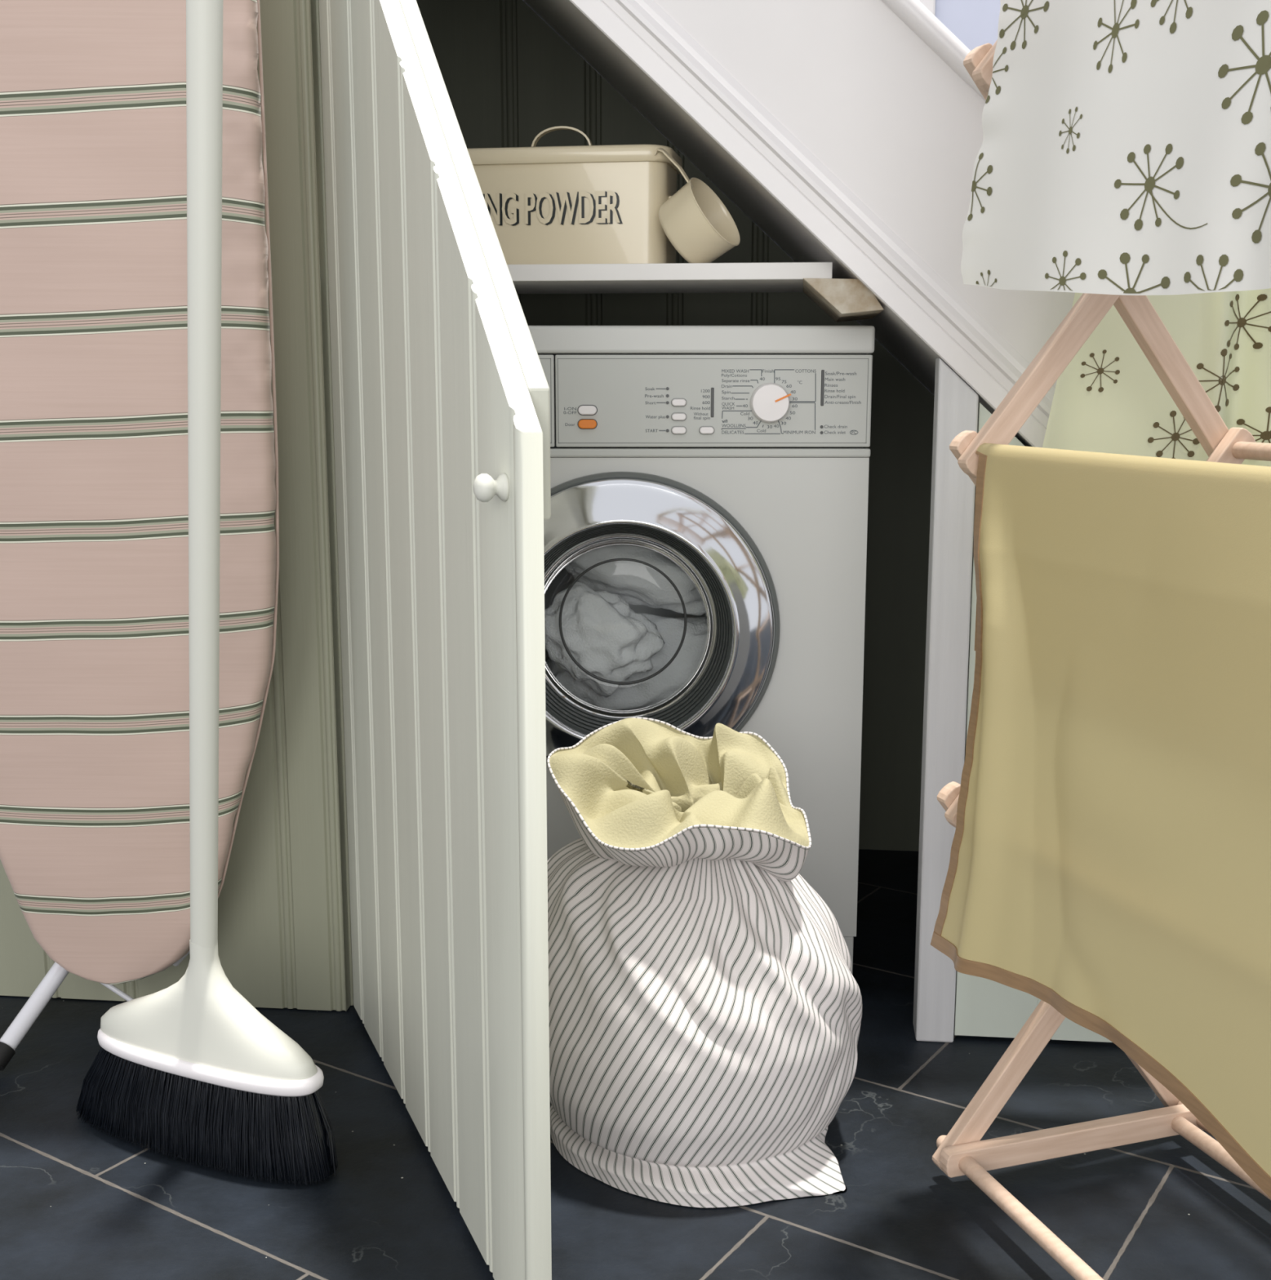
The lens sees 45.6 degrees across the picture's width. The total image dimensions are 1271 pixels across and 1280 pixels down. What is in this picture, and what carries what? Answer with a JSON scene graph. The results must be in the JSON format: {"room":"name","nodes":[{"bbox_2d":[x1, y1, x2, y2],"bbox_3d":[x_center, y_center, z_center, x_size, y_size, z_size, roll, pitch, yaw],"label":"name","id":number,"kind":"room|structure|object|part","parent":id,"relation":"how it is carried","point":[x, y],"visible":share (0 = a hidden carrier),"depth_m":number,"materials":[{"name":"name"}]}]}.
{"room":"laundry room","nodes":[
{"label":"laundry room","id":0,"kind":"room"},
{"bbox_2d":[0,0,1112,1042],"bbox_3d":[-0.123,-0.703,1.687,2.750,2.384,0.030,1,10,6],"label":"wall","id":1,"kind":"structure","parent":0,"point":[283,931],"depth_m":1.76,"materials":[{"name":"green paint"}]},
{"bbox_2d":[315,0,353,1005],"bbox_3d":[-0.368,-0.621,1.760,0.022,2.200,0.050,1,10,6],"label":"trim","id":2,"kind":"structure","parent":1,"relation":"attached to","point":[317,1],"depth_m":1.81,"materials":[{"name":"green paint"}]},
{"bbox_2d":[319,0,551,1279],"bbox_3d":[-0.204,-0.178,1.450,0.061,1.413,0.733,-4,11,-19],"label":"door","id":3,"kind":"structure","parent":1,"relation":"in","point":[441,388],"depth_m":1.36,"materials":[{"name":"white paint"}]},
{"bbox_3d":[-0.109,-0.115,1.136,0.024,0.021,0.021,-4,11,-21],"label":"knob","id":4,"kind":"part","parent":3,"relation":"part of","materials":[{"name":"white plastic"}]},
{"bbox_2d":[506,262,832,293],"bbox_3d":[-0.058,-0.454,1.906,0.602,0.019,0.294,1,10,6],"label":"shelf","id":5,"kind":"object","parent":1,"relation":"attached to","point":[692,277],"visible":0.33,"depth_m":1.76,"materials":[{"name":"paint"}]},
{"bbox_2d":[466,126,682,264],"bbox_3d":[-0.133,-0.550,1.894,0.405,0.174,0.149,2,10,9],"label":"bin","id":6,"kind":"object","parent":5,"relation":"on","point":[590,203],"visible":0.63,"depth_m":1.82,"materials":[{"name":"beige metal"}]},
{"bbox_3d":[-0.091,-0.618,1.868,0.076,0.031,0.012,2,10,9],"label":"lid handle","id":7,"kind":"part","parent":6,"relation":"part of","materials":[{"name":"beige metal"}]},
{"bbox_3d":[-0.141,-0.595,1.887,0.389,0.021,0.149,2,10,9],"label":"bin lid","id":8,"kind":"part","parent":6,"relation":"part of","materials":[{"name":"beige metal"}]},
{"bbox_2d":[653,147,740,263],"bbox_3d":[0.074,-0.513,1.792,0.099,0.138,0.094,6,12,30],"label":"scoop","id":9,"kind":"object","parent":6,"relation":"hanging from","point":[695,221],"visible":0.98,"depth_m":1.77,"materials":[{"name":"beige metal"}]},
{"bbox_3d":[0.043,-0.550,1.780,0.053,0.060,0.016,6,12,32],"label":"handle","id":10,"kind":"part","parent":9,"relation":"part of","materials":[{"name":"beige metal"}]},
{"bbox_2d":[803,278,884,322],"bbox_3d":[0.249,-0.412,1.841,0.091,0.040,0.290,1,10,6],"label":"bearer","id":11,"kind":"object","parent":5,"relation":"attached to","point":[842,300],"visible":0.97,"depth_m":1.70,"materials":[{"name":"brown wood"}]},
{"bbox_2d":[565,0,1055,447],"bbox_3d":[-0.153,-0.823,1.661,2.034,1.898,0.046,1,10,6],"label":"trim","id":12,"kind":"structure","parent":1,"relation":"attached to","point":[643,33],"depth_m":1.67,"materials":[{"name":"white paint"}]},
{"bbox_2d":[881,0,986,101],"bbox_3d":[-0.012,-0.970,1.621,2.009,1.871,0.052,1,10,6],"label":"trim","id":13,"kind":"structure","parent":1,"relation":"attached to","point":[913,13],"depth_m":1.62,"materials":[{"name":"white paint"}]},
{"bbox_2d":[912,358,978,1042],"bbox_3d":[0.363,0.082,1.777,0.045,0.811,0.051,1,10,6],"label":"trim","id":14,"kind":"structure","parent":1,"relation":"attached to","point":[956,404],"depth_m":1.75,"materials":[{"name":"white paint"}]},
{"bbox_3d":[0.650,-0.479,1.589,0.500,0.125,0.103,0,10,0],"label":"towel rail","id":15,"kind":"object","parent":1,"relation":"attached to","visible":0},
{"bbox_2d":[1042,288,1270,466],"bbox_3d":[0.633,-0.291,1.564,0.454,0.470,0.041,0,10,0],"label":"printed sheet","id":16,"kind":"object","parent":15,"relation":"hanging from","point":[1109,398],"visible":0.37,"depth_m":1.57,"materials":[{"name":"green fabric"}]},
{"bbox_2d":[0,848,1270,1279],"bbox_3d":[0.000,0.722,0.636,6.000,0.050,5.400,0,10,0],"label":"floor","id":17,"kind":"structure","parent":0,"point":[78,1201],"depth_m":1.49,"materials":[{"name":"tile"}]},
{"bbox_2d":[0,0,279,1070],"bbox_3d":[-0.612,-0.204,1.670,0.453,1.403,0.157,0,10,0],"label":"ironing board","id":18,"kind":"object","parent":17,"relation":"on","point":[95,833],"visible":0.83,"depth_m":1.65,"materials":[{"name":"pink fabric"}]},
{"bbox_3d":[-0.684,0.313,1.789,0.200,0.334,0.075,-9,14,-42],"label":"leg","id":19,"kind":"part","parent":18,"relation":"part of","materials":[{"name":"white metal"}]},
{"bbox_3d":[-0.630,0.427,1.838,0.045,0.036,0.006,0,10,0],"label":"stay rod","id":20,"kind":"part","parent":18,"relation":"part of","materials":[{"name":"white metal"}]},
{"bbox_3d":[-0.550,0.379,1.840,0.036,0.037,0.014,0,10,0],"label":"stay rod","id":21,"kind":"part","parent":18,"relation":"part of","materials":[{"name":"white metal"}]},
{"bbox_2d":[75,0,337,1185],"bbox_3d":[-0.454,-0.041,1.484,0.338,1.150,0.090,5,11,25],"label":"broom","id":22,"kind":"object","parent":17,"relation":"on","point":[188,1069],"visible":1,"depth_m":1.50,"materials":[{"name":"white plastic"}]},
{"bbox_3d":[-0.409,-0.127,1.435,0.115,0.963,0.032,8,13,40],"label":"handle","id":23,"kind":"part","parent":22,"relation":"part of","materials":[{"name":"white plastic"}]},
{"bbox_3d":[-0.443,0.430,1.563,0.285,0.017,0.075,5,11,26],"label":"head trim","id":24,"kind":"part","parent":22,"relation":"part of","materials":[{"name":"white plastic"}]},
{"bbox_2d":[528,325,875,973],"bbox_3d":[-0.014,-0.008,2.134,0.597,0.838,0.616,0,10,0],"label":"washing machine","id":25,"kind":"object","parent":17,"relation":"on","point":[738,456],"visible":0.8,"depth_m":1.83,"materials":[{"name":"white metal"}]},
{"bbox_3d":[-0.204,-0.289,1.826,0.214,0.109,0.034,0,10,0],"label":"detergent drawer","id":26,"kind":"part","parent":25,"relation":"part of","materials":[{"name":"grey plastic"}]},
{"bbox_2d":[544,581,664,697],"bbox_3d":[-0.047,0.000,1.986,0.171,0.154,0.068,0,10,0],"label":"laundry","id":27,"kind":"object","parent":25,"relation":"in","point":[612,642],"visible":0.91,"depth_m":1.96,"materials":[{"name":"white fabric"}]},
{"bbox_3d":[-0.016,-0.023,1.917,0.162,0.162,0.004,0,10,0],"label":"glass seat","id":28,"kind":"part","parent":25,"relation":"part of","materials":[{"name":"clear glass"}]},
{"bbox_2d":[545,613,707,713],"bbox_3d":[0.027,0.031,2.080,0.315,0.140,0.117,0,10,0],"label":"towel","id":29,"kind":"object","parent":25,"relation":"in","point":[649,694],"visible":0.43,"depth_m":2.04,"materials":[{"name":"white fabric"}]},
{"bbox_2d":[564,545,706,615],"bbox_3d":[0.025,-0.104,2.039,0.278,0.144,0.108,0,10,0],"label":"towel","id":30,"kind":"object","parent":29,"relation":"on","point":[637,584],"visible":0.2,"depth_m":2.00,"materials":[{"name":"white fabric"}]},
{"bbox_3d":[-0.016,-0.020,1.899,0.237,0.237,0.036,0,10,0],"label":"porthole glass","id":31,"kind":"part","parent":25,"relation":"part of","materials":[{"name":"clear glass"}]},
{"bbox_3d":[-0.014,-0.407,2.080,0.597,0.032,0.581,0,10,0],"label":"lid","id":32,"kind":"part","parent":25,"relation":"part of","materials":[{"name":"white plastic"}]},
{"bbox_3d":[-0.015,-0.228,1.837,0.596,0.010,0.033,0,10,0],"label":"rail","id":33,"kind":"part","parent":25,"relation":"part of","materials":[{"name":"grey plastic"}]},
{"bbox_3d":[0.093,-0.289,1.826,0.378,0.109,0.034,0,10,0],"label":"control panel","id":34,"kind":"part","parent":25,"relation":"part of","materials":[{"name":"grey plastic"}]},
{"bbox_2d":[546,717,862,1207],"bbox_3d":[0.058,0.311,1.581,0.352,0.424,0.326,0,10,0],"label":"laundry bag","id":35,"kind":"object","parent":17,"relation":"on","point":[705,1000],"visible":0.98,"depth_m":1.48,"materials":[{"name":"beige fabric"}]},
{"bbox_2d":[932,40,1270,1279],"bbox_3d":[0.554,-0.114,1.105,0.320,1.401,0.724,-3,11,-18],"label":"drying rack","id":36,"kind":"object","parent":17,"relation":"on","point":[962,1152],"visible":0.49,"depth_m":1.45,"materials":[{"name":"brown wood"}]},
{"bbox_3d":[0.452,0.502,1.525,0.320,0.025,0.016,-3,11,-18],"label":"foot rail","id":37,"kind":"part","parent":36,"relation":"part of","materials":[{"name":"brown wood"}]},
{"bbox_2d":[930,443,1270,1198],"bbox_3d":[0.389,0.122,1.139,0.070,0.511,0.614,-3,11,-18],"label":"cloth","id":38,"kind":"object","parent":36,"relation":"hanging from","point":[1109,866],"visible":1,"depth_m":1.16,"materials":[{"name":"beige fabric"}]},
{"bbox_2d":[960,0,1270,295],"bbox_3d":[0.388,-0.517,1.023,0.064,0.557,0.649,-3,11,-18],"label":"printed sheet","id":39,"kind":"object","parent":36,"relation":"hanging from","point":[1125,149],"visible":1,"depth_m":1.09,"materials":[{"name":"white fabric"}]},
{"bbox_2d":[416,0,934,851],"bbox_3d":[0.171,-0.488,2.443,1.420,1.700,0.020,1,10,6],"label":"wall","id":40,"kind":"structure","parent":0,"point":[508,77],"depth_m":2.43,"materials":[{"name":"paint"}]},
{"bbox_2d":[522,0,1029,446],"bbox_3d":[-0.166,-0.920,2.062,2.063,1.921,0.769,1,10,6],"label":"trim","id":41,"kind":"structure","parent":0,"point":[560,15],"depth_m":2.01,"materials":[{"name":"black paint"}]},
{"bbox_2d":[935,0,1000,50],"bbox_3d":[0.603,-0.963,2.541,4.200,2.600,0.050,1,10,6],"label":"wall","id":42,"kind":"structure","parent":0,"point":[975,23],"depth_m":2.51,"materials":[{"name":"blue paint"}]},
{"bbox_2d":[918,0,935,16],"bbox_3d":[0.199,-1.507,2.458,0.600,1.500,0.012,1,10,6],"label":"trim","id":43,"kind":"structure","parent":42,"relation":"attached to","point":[930,5],"depth_m":2.50,"materials":[{"name":"white paint"}]}
]}

